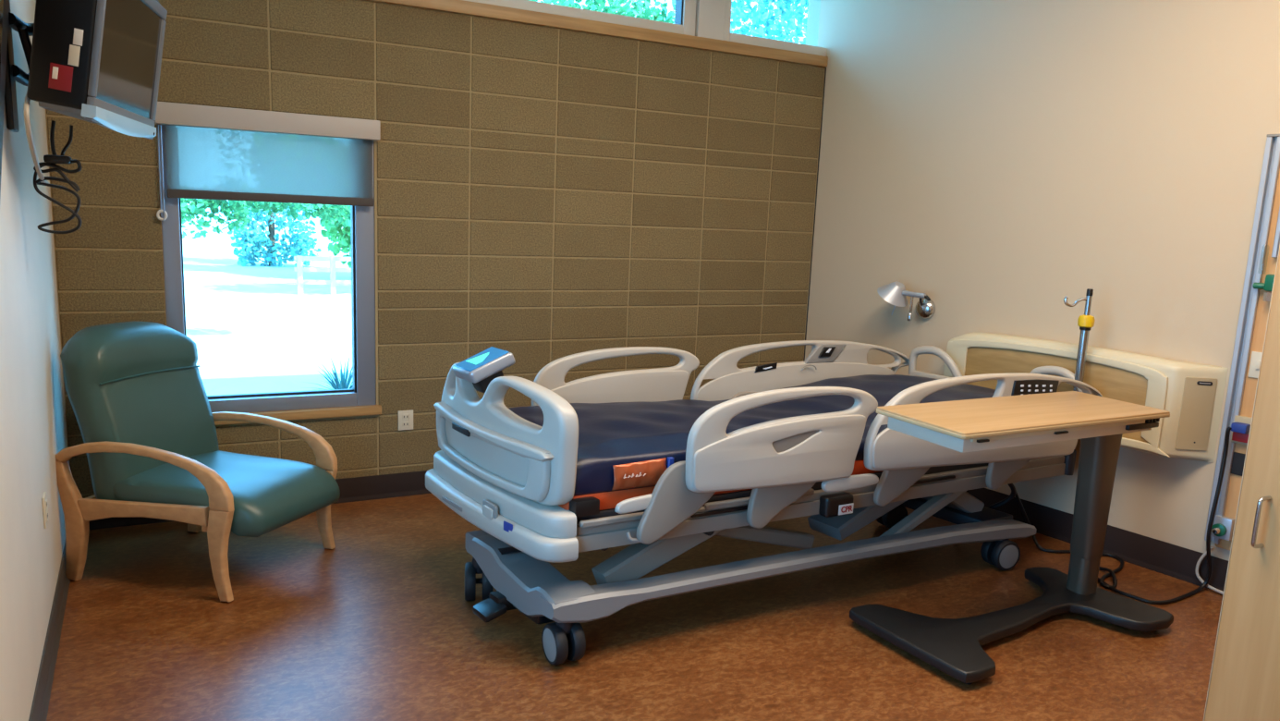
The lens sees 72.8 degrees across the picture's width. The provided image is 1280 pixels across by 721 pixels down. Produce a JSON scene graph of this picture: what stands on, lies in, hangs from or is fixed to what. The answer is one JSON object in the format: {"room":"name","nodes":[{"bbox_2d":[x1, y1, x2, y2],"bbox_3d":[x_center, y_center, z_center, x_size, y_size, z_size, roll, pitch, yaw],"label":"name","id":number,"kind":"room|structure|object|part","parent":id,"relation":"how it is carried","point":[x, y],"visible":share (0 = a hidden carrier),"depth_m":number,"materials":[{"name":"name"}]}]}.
{"room":"care facility","nodes":[
{"label":"care facility","id":0,"kind":"room"},
{"bbox_2d":[0,0,69,720],"bbox_3d":[-1.184,-0.338,1.193,0.150,3.500,7.000,-3,11,-30],"label":"wall","id":1,"kind":"structure","parent":0,"point":[33,422],"depth_m":2.90,"materials":[{"name":"beige paint"}]},
{"bbox_2d":[0,0,9,196],"bbox_3d":[-1.698,-0.886,2.255,0.048,1.050,1.100,-3,11,-30],"label":"wall panel","id":2,"kind":"object","parent":1,"relation":"attached to","point":[4,4],"visible":1,"depth_m":2.34,"materials":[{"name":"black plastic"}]},
{"bbox_3d":[-1.653,-0.878,2.219,0.006,0.910,0.890,-3,11,-30],"label":"panel glass","id":3,"kind":"part","parent":2,"relation":"part of","materials":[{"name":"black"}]},
{"bbox_2d":[4,0,34,132],"bbox_3d":[-1.987,-1.011,2.904,0.190,0.500,0.370,0,10,-17],"label":"mount","id":4,"kind":"object","parent":1,"relation":"attached to","point":[14,73],"visible":0.3,"depth_m":2.80,"materials":[{"name":"black metal"}]},
{"bbox_3d":[-2.021,-0.991,2.774,0.019,0.500,0.140,-3,11,-30],"label":"wall plate","id":5,"kind":"part","parent":4,"relation":"part of","materials":[{"name":"black plastic"}]},
{"bbox_3d":[-2.010,-0.991,2.899,0.111,0.152,0.231,7,10,25],"label":"mount arm","id":6,"kind":"part","parent":4,"relation":"part of","materials":[{"name":"black metal"}]},
{"bbox_3d":[-2.001,-1.112,2.882,0.113,0.068,0.238,7,11,27],"label":"mount arm","id":7,"kind":"part","parent":4,"relation":"part of","materials":[{"name":"black metal"}]},
{"bbox_2d":[26,0,167,139],"bbox_3d":[-1.847,-1.065,3.001,0.244,0.549,0.810,0,10,-17],"label":"television","id":8,"kind":"object","parent":4,"relation":"attached to","point":[99,62],"visible":1,"depth_m":2.71,"materials":[{"name":"black plastic"}]},
{"bbox_2d":[24,91,49,183],"bbox_3d":[-2.002,-0.767,2.880,0.014,0.369,0.595,-3,11,-30],"label":"cable","id":9,"kind":"object","parent":8,"relation":"attached to","point":[27,100],"visible":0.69,"depth_m":2.68,"materials":[{"name":"beige plastic"}]},
{"bbox_2d":[51,66,58,79],"bbox_3d":[-1.775,-0.873,2.636,0.019,0.037,0.002,0,10,-17],"label":"label","id":10,"kind":"object","parent":8,"relation":"attached to","point":[54,69],"depth_m":2.64,"materials":[{"name":"white paper"}]},
{"bbox_2d":[33,124,81,233],"bbox_3d":[-2.024,-0.627,3.010,0.136,0.375,0.010,-2,11,-27],"label":"cord","id":11,"kind":"object","parent":8,"relation":"hanging from","point":[74,213],"visible":0.93,"depth_m":3.02,"materials":[{"name":"black plastic"}]},
{"bbox_2d":[33,120,81,192],"bbox_3d":[-2.004,-0.702,2.984,0.140,0.238,0.012,-2,11,-27],"label":"power cord","id":12,"kind":"object","parent":8,"relation":"hanging from","point":[57,168],"visible":0.91,"depth_m":2.98,"materials":[{"name":"black plastic"}]},
{"bbox_2d":[43,154,72,164],"bbox_3d":[-2.006,-0.693,2.992,0.077,0.028,0.063,-2,11,-27],"label":"cable tie","id":13,"kind":"object","parent":12,"relation":"attached to","point":[47,158],"visible":0.98,"depth_m":2.97,"materials":[{"name":"black plastic"}]},
{"bbox_2d":[41,491,48,528],"bbox_3d":[-2.187,0.551,3.194,0.010,0.118,0.075,-3,11,-30],"label":"wall outlet","id":14,"kind":"object","parent":1,"relation":"attached to","point":[44,500],"visible":1,"depth_m":3.17,"materials":[{"name":"beige plastic"}]},
{"bbox_2d":[28,541,70,720],"bbox_3d":[-1.227,1.311,1.593,0.022,0.115,6.390,-3,11,-30],"label":"baseboard","id":15,"kind":"structure","parent":1,"relation":"attached to","point":[41,700],"depth_m":3.09,"materials":[{"name":"grey rubber"}]},
{"bbox_2d":[45,0,825,498],"bbox_3d":[-0.809,-0.978,5.153,4.774,3.500,0.200,-2,11,-27],"label":"wall","id":16,"kind":"structure","parent":0,"point":[543,195],"depth_m":5.04,"materials":[{"name":"beige"}]},
{"bbox_2d":[88,470,431,529],"bbox_3d":[-0.830,0.698,5.329,4.452,0.136,0.022,-2,11,-27],"label":"baseboard","id":17,"kind":"structure","parent":16,"relation":"attached to","point":[363,488],"depth_m":4.96,"materials":[{"name":"black rubber"}]},
{"bbox_2d":[158,124,381,425],"bbox_3d":[-1.931,-0.464,4.604,1.063,1.578,0.148,-2,11,-27],"label":"window","id":18,"kind":"structure","parent":16,"relation":"in","point":[358,400],"depth_m":4.74,"materials":[{"name":"silver metal"}]},
{"bbox_2d":[155,101,380,220],"bbox_3d":[-1.877,-0.979,4.434,1.063,0.563,0.084,-2,11,-27],"label":"roller shade","id":19,"kind":"object","parent":18,"relation":"attached to","point":[213,152],"visible":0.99,"depth_m":4.41,"materials":[{"name":"fabric"}]},
{"bbox_3d":[-2.333,-0.912,4.230,0.024,0.458,0.008,4,10,12],"label":"bead chain","id":20,"kind":"part","parent":19,"relation":"part of","materials":[{"name":"silver metal"}]},
{"bbox_3d":[-1.964,0.290,4.729,1.063,0.048,0.148,-2,11,-27],"label":"sill","id":21,"kind":"part","parent":18,"relation":"part of","materials":[{"name":"brown wood"}]},
{"bbox_2d":[398,409,413,430],"bbox_3d":[-1.349,0.344,5.000,0.087,0.116,0.010,-2,11,-27],"label":"wall outlet","id":22,"kind":"object","parent":16,"relation":"attached to","point":[405,417],"visible":1,"depth_m":5.00,"materials":[{"name":"beige plastic"}]},
{"bbox_2d":[402,414,409,419],"bbox_3d":[-1.347,0.323,4.993,0.038,0.032,0.004,-2,11,-27],"label":"receptacle","id":23,"kind":"object","parent":22,"relation":"attached to","point":[404,416],"depth_m":4.99,"materials":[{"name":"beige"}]},
{"bbox_2d":[402,421,409,426],"bbox_3d":[-1.349,0.366,5.001,0.038,0.032,0.004,-2,11,-27],"label":"receptacle","id":24,"kind":"object","parent":22,"relation":"attached to","point":[404,423],"depth_m":5.00,"materials":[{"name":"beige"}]},
{"bbox_2d":[463,0,696,36],"bbox_3d":[-1.248,-2.284,4.636,3.552,0.633,0.116,-2,11,-27],"label":"window","id":25,"kind":"structure","parent":16,"relation":"in","point":[685,14],"depth_m":5.20,"materials":[{"name":"beige"}]},
{"bbox_2d":[366,0,828,67],"bbox_3d":[-0.744,-1.958,4.944,4.468,0.069,0.142,-2,11,-27],"label":"trim","id":26,"kind":"structure","parent":16,"relation":"attached to","point":[457,6],"depth_m":5.14,"materials":[{"name":"brown wood"}]},
{"bbox_2d":[694,0,725,40],"bbox_3d":[0.428,-2.369,5.488,0.189,0.663,0.142,-2,11,-27],"label":"trim","id":27,"kind":"structure","parent":16,"relation":"attached to","point":[710,14],"depth_m":5.46,"materials":[{"name":"beige"}]},
{"bbox_2d":[722,0,826,56],"bbox_3d":[0.932,-2.376,5.752,0.945,0.633,0.116,-2,11,-27],"label":"window","id":28,"kind":"structure","parent":16,"relation":"in","point":[728,36],"depth_m":5.67,"materials":[{"name":"beige"}]},
{"bbox_2d":[803,67,826,361],"bbox_3d":[1.216,-0.729,6.135,0.012,2.578,0.006,-2,11,-27],"label":"trim","id":29,"kind":"structure","parent":16,"relation":"attached to","point":[825,67],"depth_m":6.08,"materials":[{"name":"black"}]},
{"bbox_2d":[46,493,1222,720],"bbox_3d":[1.104,1.328,2.810,5.610,0.120,6.840,-2,11,-27],"label":"floor","id":30,"kind":"structure","parent":0,"point":[378,625],"depth_m":3.44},
{"bbox_2d":[55,321,340,601],"bbox_3d":[-1.954,0.400,3.917,1.010,1.086,0.678,4,10,11],"label":"armchair","id":31,"kind":"object","parent":30,"relation":"on","point":[136,392],"visible":1,"depth_m":3.75,"materials":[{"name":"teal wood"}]},
{"bbox_3d":[-2.437,0.683,3.731,0.139,0.548,0.038,4,10,11],"label":"leg","id":32,"kind":"part","parent":31,"relation":"part of","materials":[{"name":"brown wood"}]},
{"bbox_3d":[-2.259,0.210,3.954,0.335,0.748,0.606,6,10,19],"label":"backrest","id":33,"kind":"part","parent":31,"relation":"part of","materials":[{"name":"teal leather"}]},
{"bbox_3d":[-2.090,0.644,3.653,0.619,0.125,0.030,4,10,11],"label":"rail","id":34,"kind":"part","parent":31,"relation":"part of","materials":[{"name":"brown wood"}]},
{"bbox_3d":[-2.080,0.469,3.624,0.843,0.240,0.038,4,10,11],"label":"armrest","id":35,"kind":"part","parent":31,"relation":"part of","materials":[{"name":"brown wood"}]},
{"bbox_3d":[-2.222,0.593,4.333,0.139,0.548,0.038,4,10,11],"label":"leg","id":36,"kind":"part","parent":31,"relation":"part of","materials":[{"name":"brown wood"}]},
{"bbox_3d":[-1.719,0.651,3.905,0.030,0.050,0.603,6,10,19],"label":"rail","id":37,"kind":"part","parent":31,"relation":"part of","materials":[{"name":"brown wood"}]},
{"bbox_3d":[-1.736,0.809,3.606,0.113,0.399,0.038,4,10,11],"label":"leg","id":38,"kind":"part","parent":31,"relation":"part of","materials":[{"name":"brown wood"}]},
{"bbox_2d":[112,450,340,536],"bbox_3d":[-1.865,0.579,3.937,0.817,0.216,0.569,4,10,11],"label":"seat cushion","id":39,"kind":"object","parent":31,"relation":"on","point":[265,494],"depth_m":3.73,"materials":[{"name":"teal leather"}]},
{"bbox_3d":[-1.865,0.378,4.226,0.843,0.240,0.038,4,10,11],"label":"armrest","id":40,"kind":"part","parent":31,"relation":"part of","materials":[{"name":"brown wood"}]},
{"bbox_3d":[-1.521,0.718,4.208,0.113,0.399,0.038,4,10,11],"label":"leg","id":41,"kind":"part","parent":31,"relation":"part of","materials":[{"name":"brown wood"}]},
{"bbox_2d":[425,340,1102,665],"bbox_3d":[0.667,0.470,4.155,3.162,1.095,1.225,-2,11,-27],"label":"hospital bed","id":42,"kind":"object","parent":30,"relation":"on","point":[506,474],"visible":0.93,"depth_m":3.54,"materials":[{"name":"grey paint"}]},
{"bbox_3d":[-0.775,0.591,3.585,0.006,0.018,0.180,-5,12,-38],"label":"bumper plate","id":43,"kind":"part","parent":42,"relation":"part of","materials":[{"name":"grey plastic"}]},
{"bbox_3d":[-0.631,0.074,3.595,0.135,0.109,0.090,-2,11,-27],"label":"pod stem","id":44,"kind":"part","parent":42,"relation":"part of","materials":[{"name":"black plastic"}]},
{"bbox_3d":[-0.520,0.956,3.475,0.150,0.060,0.081,-2,11,-27],"label":"pedal arm","id":45,"kind":"part","parent":42,"relation":"part of","materials":[{"name":"black plastic"}]},
{"bbox_3d":[-0.583,0.262,3.472,0.143,0.444,1.012,-5,12,-38],"label":"footboard","id":46,"kind":"part","parent":42,"relation":"part of","materials":[{"name":"white plastic"}]},
{"bbox_3d":[-0.102,0.134,4.309,0.918,0.399,0.046,-3,11,-28],"label":"rail","id":47,"kind":"part","parent":42,"relation":"part of","materials":[{"name":"white plastic"}]},
{"bbox_3d":[0.014,0.527,3.230,0.231,0.066,0.024,-3,11,-28],"label":"release handle","id":48,"kind":"part","parent":42,"relation":"part of","materials":[{"name":"white plastic"}]},
{"bbox_3d":[0.119,0.735,3.550,0.654,0.347,0.089,-3,11,-28],"label":"lift arm","id":49,"kind":"part","parent":42,"relation":"part of","materials":[{"name":"grey metal"}]},
{"bbox_3d":[0.154,0.530,3.293,0.360,0.306,0.030,-3,11,-28],"label":"rail arm","id":50,"kind":"part","parent":42,"relation":"part of","materials":[{"name":"grey plastic"}]},
{"bbox_3d":[0.539,0.319,4.668,0.360,0.306,0.030,-3,11,-28],"label":"rail arm","id":51,"kind":"part","parent":42,"relation":"part of","materials":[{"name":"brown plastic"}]},
{"bbox_2d":[508,374,995,510],"bbox_3d":[0.652,0.305,4.146,2.925,0.276,1.009,-2,11,-27],"label":"mattress","id":52,"kind":"object","parent":42,"relation":"on","point":[624,448],"visible":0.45,"depth_m":3.73,"materials":[{"name":"blue fabric"}]},
{"bbox_2d":[623,472,646,478],"bbox_3d":[-0.019,0.429,3.247,0.095,0.018,0.004,-3,11,-28],"label":"print","id":53,"kind":"object","parent":52,"relation":"attached to","point":[627,475],"depth_m":3.25,"materials":[{"name":"beige paint"}]},
{"bbox_3d":[0.596,0.562,3.542,0.369,0.217,0.030,-3,11,-28],"label":"rail arm","id":54,"kind":"part","parent":42,"relation":"part of","materials":[{"name":"grey plastic"}]},
{"bbox_3d":[0.584,0.306,3.442,0.918,0.399,0.048,-3,11,-28],"label":"rail","id":55,"kind":"part","parent":42,"relation":"part of","materials":[{"name":"white plastic"}]},
{"bbox_3d":[0.703,0.457,4.206,2.941,0.036,0.975,-2,11,-27],"label":"deck panel","id":56,"kind":"part","parent":42,"relation":"part of","materials":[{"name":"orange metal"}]},
{"bbox_3d":[0.952,0.103,4.882,1.545,0.440,0.047,-3,11,-28],"label":"rail","id":57,"kind":"part","parent":42,"relation":"part of","materials":[{"name":"white plastic"}]},
{"bbox_3d":[0.884,0.511,3.642,0.305,0.061,0.024,-3,11,-28],"label":"release handle","id":58,"kind":"part","parent":42,"relation":"part of","materials":[{"name":"white plastic"}]},
{"bbox_3d":[1.147,0.683,4.327,0.620,0.313,0.209,-2,11,-27],"label":"lift arm","id":59,"kind":"part","parent":42,"relation":"part of","materials":[{"name":"grey paint"}]},
{"bbox_3d":[1.187,0.482,3.851,0.360,0.306,0.030,-3,11,-28],"label":"rail arm","id":60,"kind":"part","parent":42,"relation":"part of","materials":[{"name":"grey plastic"}]},
{"bbox_3d":[1.386,0.724,4.204,0.587,0.296,0.059,-3,11,-28],"label":"lift arm","id":61,"kind":"part","parent":42,"relation":"part of","materials":[{"name":"grey metal"}]},
{"bbox_3d":[1.730,0.015,5.067,0.038,0.190,0.367,-5,12,-38],"label":"push handle","id":62,"kind":"part","parent":42,"relation":"part of","materials":[{"name":"white plastic"}]},
{"bbox_3d":[1.639,0.276,4.016,1.545,0.440,0.049,-3,11,-28],"label":"rail","id":63,"kind":"part","parent":42,"relation":"part of","materials":[{"name":"white plastic"}]},
{"bbox_2d":[987,483,1016,509],"bbox_3d":[1.812,0.770,4.631,0.118,0.453,0.340,-5,12,-37],"label":"cable","id":64,"kind":"object","parent":42,"relation":"hanging from","point":[1013,493],"visible":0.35,"depth_m":4.54,"materials":[{"name":"black plastic"}]},
{"bbox_3d":[1.813,0.505,4.199,0.369,0.217,0.030,-3,11,-28],"label":"rail arm","id":65,"kind":"part","parent":42,"relation":"part of","materials":[{"name":"grey plastic"}]},
{"bbox_3d":[2.184,0.130,4.494,0.038,0.190,0.367,-5,12,-38],"label":"push handle","id":66,"kind":"part","parent":42,"relation":"part of","materials":[{"name":"white plastic"}]},
{"bbox_2d":[1063,288,1095,475],"bbox_3d":[2.196,0.113,4.423,0.152,0.960,0.076,2,9,-4],"label":"pole","id":67,"kind":"object","parent":42,"relation":"on","point":[1085,322],"visible":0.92,"depth_m":4.38,"materials":[{"name":"silver metal"}]},
{"bbox_2d":[1063,449,1076,475],"bbox_3d":[2.217,0.523,4.494,0.064,0.130,0.064,-2,11,-27],"label":"socket","id":68,"kind":"object","parent":67,"relation":"attached to","point":[1069,459],"depth_m":4.47,"materials":[{"name":"metal"}]},
{"bbox_2d":[849,390,1173,683],"bbox_3d":[1.606,0.671,3.625,1.312,0.950,0.630,-2,11,-27],"label":"table","id":69,"kind":"object","parent":30,"relation":"on","point":[952,646],"visible":1,"depth_m":3.58,"materials":[{"name":"brown wood"}]},
{"bbox_3d":[1.247,0.292,3.162,0.055,0.009,0.022,-2,11,-27],"label":"tray pull","id":70,"kind":"part","parent":69,"relation":"part of","materials":[{"name":"black plastic"}]},
{"bbox_2d":[970,419,1145,442],"bbox_3d":[1.557,0.236,3.546,1.000,0.019,0.405,-2,11,-27],"label":"drawer","id":71,"kind":"object","parent":69,"relation":"on","point":[1103,425],"depth_m":3.34,"materials":[{"name":"beige plastic"}]},
{"bbox_3d":[1.626,0.278,3.358,0.070,0.008,0.020,-2,11,-27],"label":"tray pull","id":72,"kind":"part","parent":69,"relation":"part of","materials":[{"name":"black plastic"}]},
{"bbox_3d":[2.066,0.266,3.630,0.200,0.023,0.090,-2,11,-27],"label":"height lever","id":73,"kind":"part","parent":69,"relation":"part of","materials":[{"name":"black plastic"}]},
{"bbox_2d":[1137,427,1151,431],"bbox_3d":[2.003,0.263,3.768,0.155,0.010,0.350,-2,11,-27],"label":"handle","id":74,"kind":"object","parent":69,"relation":"on","point":[1139,429],"depth_m":3.62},
{"bbox_2d":[1015,426,1231,604],"bbox_3d":[2.335,0.653,4.331,0.475,0.818,0.882,-5,12,-38],"label":"cable","id":75,"kind":"object","parent":30,"relation":"on","point":[1103,583],"visible":0.78,"depth_m":4.09,"materials":[{"name":"black plastic"}]},
{"bbox_2d":[1194,546,1223,594],"bbox_3d":[2.761,1.005,4.144,0.034,0.208,0.197,-2,11,-27],"label":"hose","id":76,"kind":"object","parent":30,"relation":"on","point":[1204,554],"visible":0.78,"depth_m":4.20,"materials":[{"name":"beige plastic"}]},
{"bbox_2d":[1203,244,1279,720],"bbox_3d":[2.794,0.166,2.696,1.405,2.350,1.003,-3,11,-30],"label":"wardrobe","id":77,"kind":"object","parent":30,"relation":"on","point":[1244,683],"visible":1,"depth_m":2.82,"materials":[{"name":"brown wood"}]},
{"bbox_3d":[1.986,0.518,2.779,0.055,0.174,0.013,-2,10,-24],"label":"handle","id":78,"kind":"part","parent":77,"relation":"part of","materials":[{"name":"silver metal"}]},
{"bbox_2d":[803,0,1279,560],"bbox_3d":[3.308,-0.520,3.447,0.150,3.500,7.200,-5,12,-36],"label":"wall","id":79,"kind":"structure","parent":0,"point":[998,162],"depth_m":4.72,"materials":[{"name":"beige paint"}]},
{"bbox_2d":[877,280,935,321],"bbox_3d":[1.651,-0.369,5.374,0.351,0.232,0.234,9,11,34],"label":"wall lamp","id":80,"kind":"object","parent":79,"relation":"attached to","point":[895,293],"visible":1,"depth_m":5.34,"materials":[{"name":"silver metal"}]},
{"bbox_3d":[1.574,-0.418,5.402,0.208,0.151,0.176,-2,11,-27],"label":"lamp shade","id":81,"kind":"part","parent":80,"relation":"part of","materials":[{"name":"silver metal"}]},
{"bbox_3d":[1.649,-0.266,5.307,0.026,0.050,0.026,-2,11,-27],"label":"joint knob","id":82,"kind":"part","parent":80,"relation":"part of","materials":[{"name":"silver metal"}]},
{"bbox_3d":[1.724,-0.368,5.282,0.043,0.088,0.199,3,9,5],"label":"lamp arm","id":83,"kind":"part","parent":80,"relation":"part of","materials":[{"name":"silver metal"}]},
{"bbox_2d":[943,332,1228,462],"bbox_3d":[2.265,0.144,4.656,0.175,0.485,1.451,-5,12,-36],"label":"headboard","id":84,"kind":"object","parent":79,"relation":"attached to","point":[1192,394],"visible":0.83,"depth_m":4.28,"materials":[{"name":"beige plastic"}]},
{"bbox_3d":[2.182,0.146,4.644,0.003,0.359,1.095,-5,12,-36],"label":"wood panel","id":85,"kind":"part","parent":84,"relation":"part of","materials":[{"name":"beige wood"}]},
{"bbox_3d":[2.658,0.256,4.151,0.144,0.355,0.006,3,9,5],"label":"plate","id":86,"kind":"part","parent":84,"relation":"part of","materials":[{"name":"beige plastic"}]},
{"bbox_2d":[966,487,1228,591],"bbox_3d":[3.083,1.110,3.782,0.022,0.158,6.488,-5,12,-36],"label":"baseboard","id":87,"kind":"structure","parent":79,"relation":"attached to","point":[1164,557],"depth_m":4.50,"materials":[{"name":"black rubber"}]},
{"bbox_2d":[1204,134,1279,544],"bbox_3d":[2.797,-0.068,4.024,0.042,1.907,0.064,-5,12,-36],"label":"wall rail","id":88,"kind":"object","parent":79,"relation":"attached to","point":[1271,164],"visible":0.89,"depth_m":3.99,"materials":[{"name":"silver metal"}]},
{"bbox_2d":[1214,168,1279,550],"bbox_3d":[3.116,0.031,3.620,0.021,1.910,1.030,-5,12,-36],"label":"panel","id":89,"kind":"object","parent":79,"relation":"attached to","point":[1270,262],"visible":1,"depth_m":3.99,"materials":[{"name":"brown wood"}]},
{"bbox_2d":[1211,514,1234,540],"bbox_3d":[2.745,0.795,4.103,0.096,0.105,0.075,-5,12,-36],"label":"outlet","id":90,"kind":"object","parent":89,"relation":"attached to","point":[1223,527],"visible":0.98,"depth_m":4.09,"materials":[{"name":"silver metal"}]},
{"bbox_2d":[1230,451,1245,475],"bbox_3d":[2.799,0.483,4.072,0.010,0.105,0.078,-5,12,-36],"label":"cover plate","id":91,"kind":"object","parent":89,"relation":"attached to","point":[1238,458],"visible":0.58,"depth_m":4.06,"materials":[{"name":"black plastic"}]},
{"bbox_2d":[1231,414,1251,445],"bbox_3d":[2.789,0.328,4.011,0.077,0.130,0.102,-5,12,-36],"label":"power outlet","id":92,"kind":"object","parent":89,"relation":"attached to","point":[1240,427],"visible":0.76,"depth_m":4.01,"materials":[{"name":"beige"}]},
{"bbox_2d":[1231,431,1248,442],"bbox_3d":[2.788,0.356,4.030,0.014,0.042,0.065,-5,12,-36],"label":"socket","id":93,"kind":"object","parent":92,"relation":"attached to","point":[1237,437],"depth_m":4.03,"materials":[{"name":"red plastic"}]},
{"bbox_2d":[1248,351,1262,377],"bbox_3d":[2.831,0.021,3.974,0.016,0.120,0.070,-5,12,-36],"label":"light switch","id":94,"kind":"object","parent":89,"relation":"attached to","point":[1256,357],"visible":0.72,"depth_m":3.98,"materials":[{"name":"beige plastic"}]},
{"bbox_2d":[1252,274,1274,301],"bbox_3d":[2.829,-0.393,3.901,0.052,0.250,0.106,-5,12,-36],"label":"oxygen flowmeter","id":95,"kind":"object","parent":89,"relation":"attached to","point":[1267,286],"visible":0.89,"depth_m":3.90,"materials":[{"name":"teal plastic"}]},
{"bbox_3d":[2.803,-0.338,3.931,0.027,0.028,0.044,-5,12,-36],"label":"knob","id":96,"kind":"part","parent":95,"relation":"part of","materials":[{"name":"teal plastic"}]},
{"bbox_2d":[1271,207,1279,257],"bbox_3d":[2.865,-0.701,3.834,0.033,0.492,0.057,-5,12,-36],"label":"wall rail","id":97,"kind":"object","parent":89,"relation":"attached to","point":[1276,242],"visible":0.78,"depth_m":3.87,"materials":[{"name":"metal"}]},
{"label":"outside","id":98,"kind":"structure","parent":0,"visible":0},
{"bbox_2d":[182,221,352,395],"bbox_3d":[-1.724,-2.600,27.111,100.000,0.250,100.000,-2,11,-27],"label":"ground","id":99,"kind":"structure","parent":98,"point":[251,330],"depth_m":13.49,"materials":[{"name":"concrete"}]},
{"bbox_2d":[180,198,350,238],"bbox_3d":[-4.830,-1.647,10.149,3.304,3.191,1.232,0,10,-15],"label":"tree","id":100,"kind":"object","parent":99,"relation":"on","point":[196,207],"visible":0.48,"depth_m":10.01,"materials":[{"name":"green plant"}]},
{"bbox_2d":[227,201,321,267],"bbox_3d":[-10.344,-4.835,24.449,3.170,4.565,1.948,-2,11,-27],"label":"tree","id":101,"kind":"object","parent":99,"relation":"on","point":[249,236],"visible":0.42,"depth_m":24.43,"materials":[{"name":"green plant"}]},
{"bbox_2d":[293,255,351,294],"bbox_3d":[-5.639,-1.743,17.809,2.700,0.770,0.100,-2,11,-27],"label":"rail fence","id":102,"kind":"object","parent":99,"relation":"on","point":[299,269],"visible":0.41,"depth_m":17.39,"materials":[{"name":"grey wood"}]},
{"bbox_3d":[-6.750,-1.696,17.240,0.100,0.770,0.100,-2,11,-27],"label":"post","id":103,"kind":"part","parent":102,"relation":"part of","materials":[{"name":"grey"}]},
{"bbox_3d":[-5.625,-2.068,17.755,2.700,0.090,0.060,-2,11,-27],"label":"fence rail","id":104,"kind":"part","parent":102,"relation":"part of","materials":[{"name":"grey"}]},
{"bbox_3d":[-5.634,-1.852,17.791,2.700,0.090,0.060,-2,11,-27],"label":"fence rail","id":105,"kind":"part","parent":102,"relation":"part of","materials":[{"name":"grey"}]},
{"bbox_3d":[-5.645,-1.605,17.832,2.700,0.090,0.060,-2,11,-27],"label":"fence rail","id":106,"kind":"part","parent":102,"relation":"part of","materials":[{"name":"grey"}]},
{"bbox_3d":[-6.199,-1.720,17.522,0.100,0.770,0.100,-2,11,-27],"label":"post","id":107,"kind":"part","parent":102,"relation":"part of","materials":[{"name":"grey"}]},
{"bbox_2d":[304,355,352,390],"bbox_3d":[-2.878,0.128,8.459,0.865,0.366,0.868,-2,11,-27],"label":"ornamental grass","id":108,"kind":"object","parent":99,"relation":"on","point":[343,384],"depth_m":8.54,"materials":[{"name":"teal plant"}]},
{"bbox_2d":[320,205,351,268],"bbox_3d":[-6.674,-3.945,21.085,5.426,3.972,3.492,-2,11,-27],"label":"tree","id":109,"kind":"object","parent":99,"relation":"on","point":[343,236],"visible":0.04,"depth_m":20.33,"materials":[{"name":"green plant"}]},
{"bbox_2d":[529,0,675,23],"bbox_3d":[-0.807,-3.638,15.273,3.736,5.749,2.197,-2,11,-27],"label":"tree","id":110,"kind":"object","parent":99,"relation":"on","point":[614,6],"visible":0.09,"depth_m":14.78,"materials":[{"name":"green plant"}]},
{"bbox_2d":[661,0,808,44],"bbox_3d":[2.757,-5.130,17.766,5.282,8.178,2.697,-2,11,-27],"label":"tree","id":111,"kind":"object","parent":99,"relation":"on","point":[786,11],"visible":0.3,"depth_m":16.95,"materials":[{"name":"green plant"}]}
]}

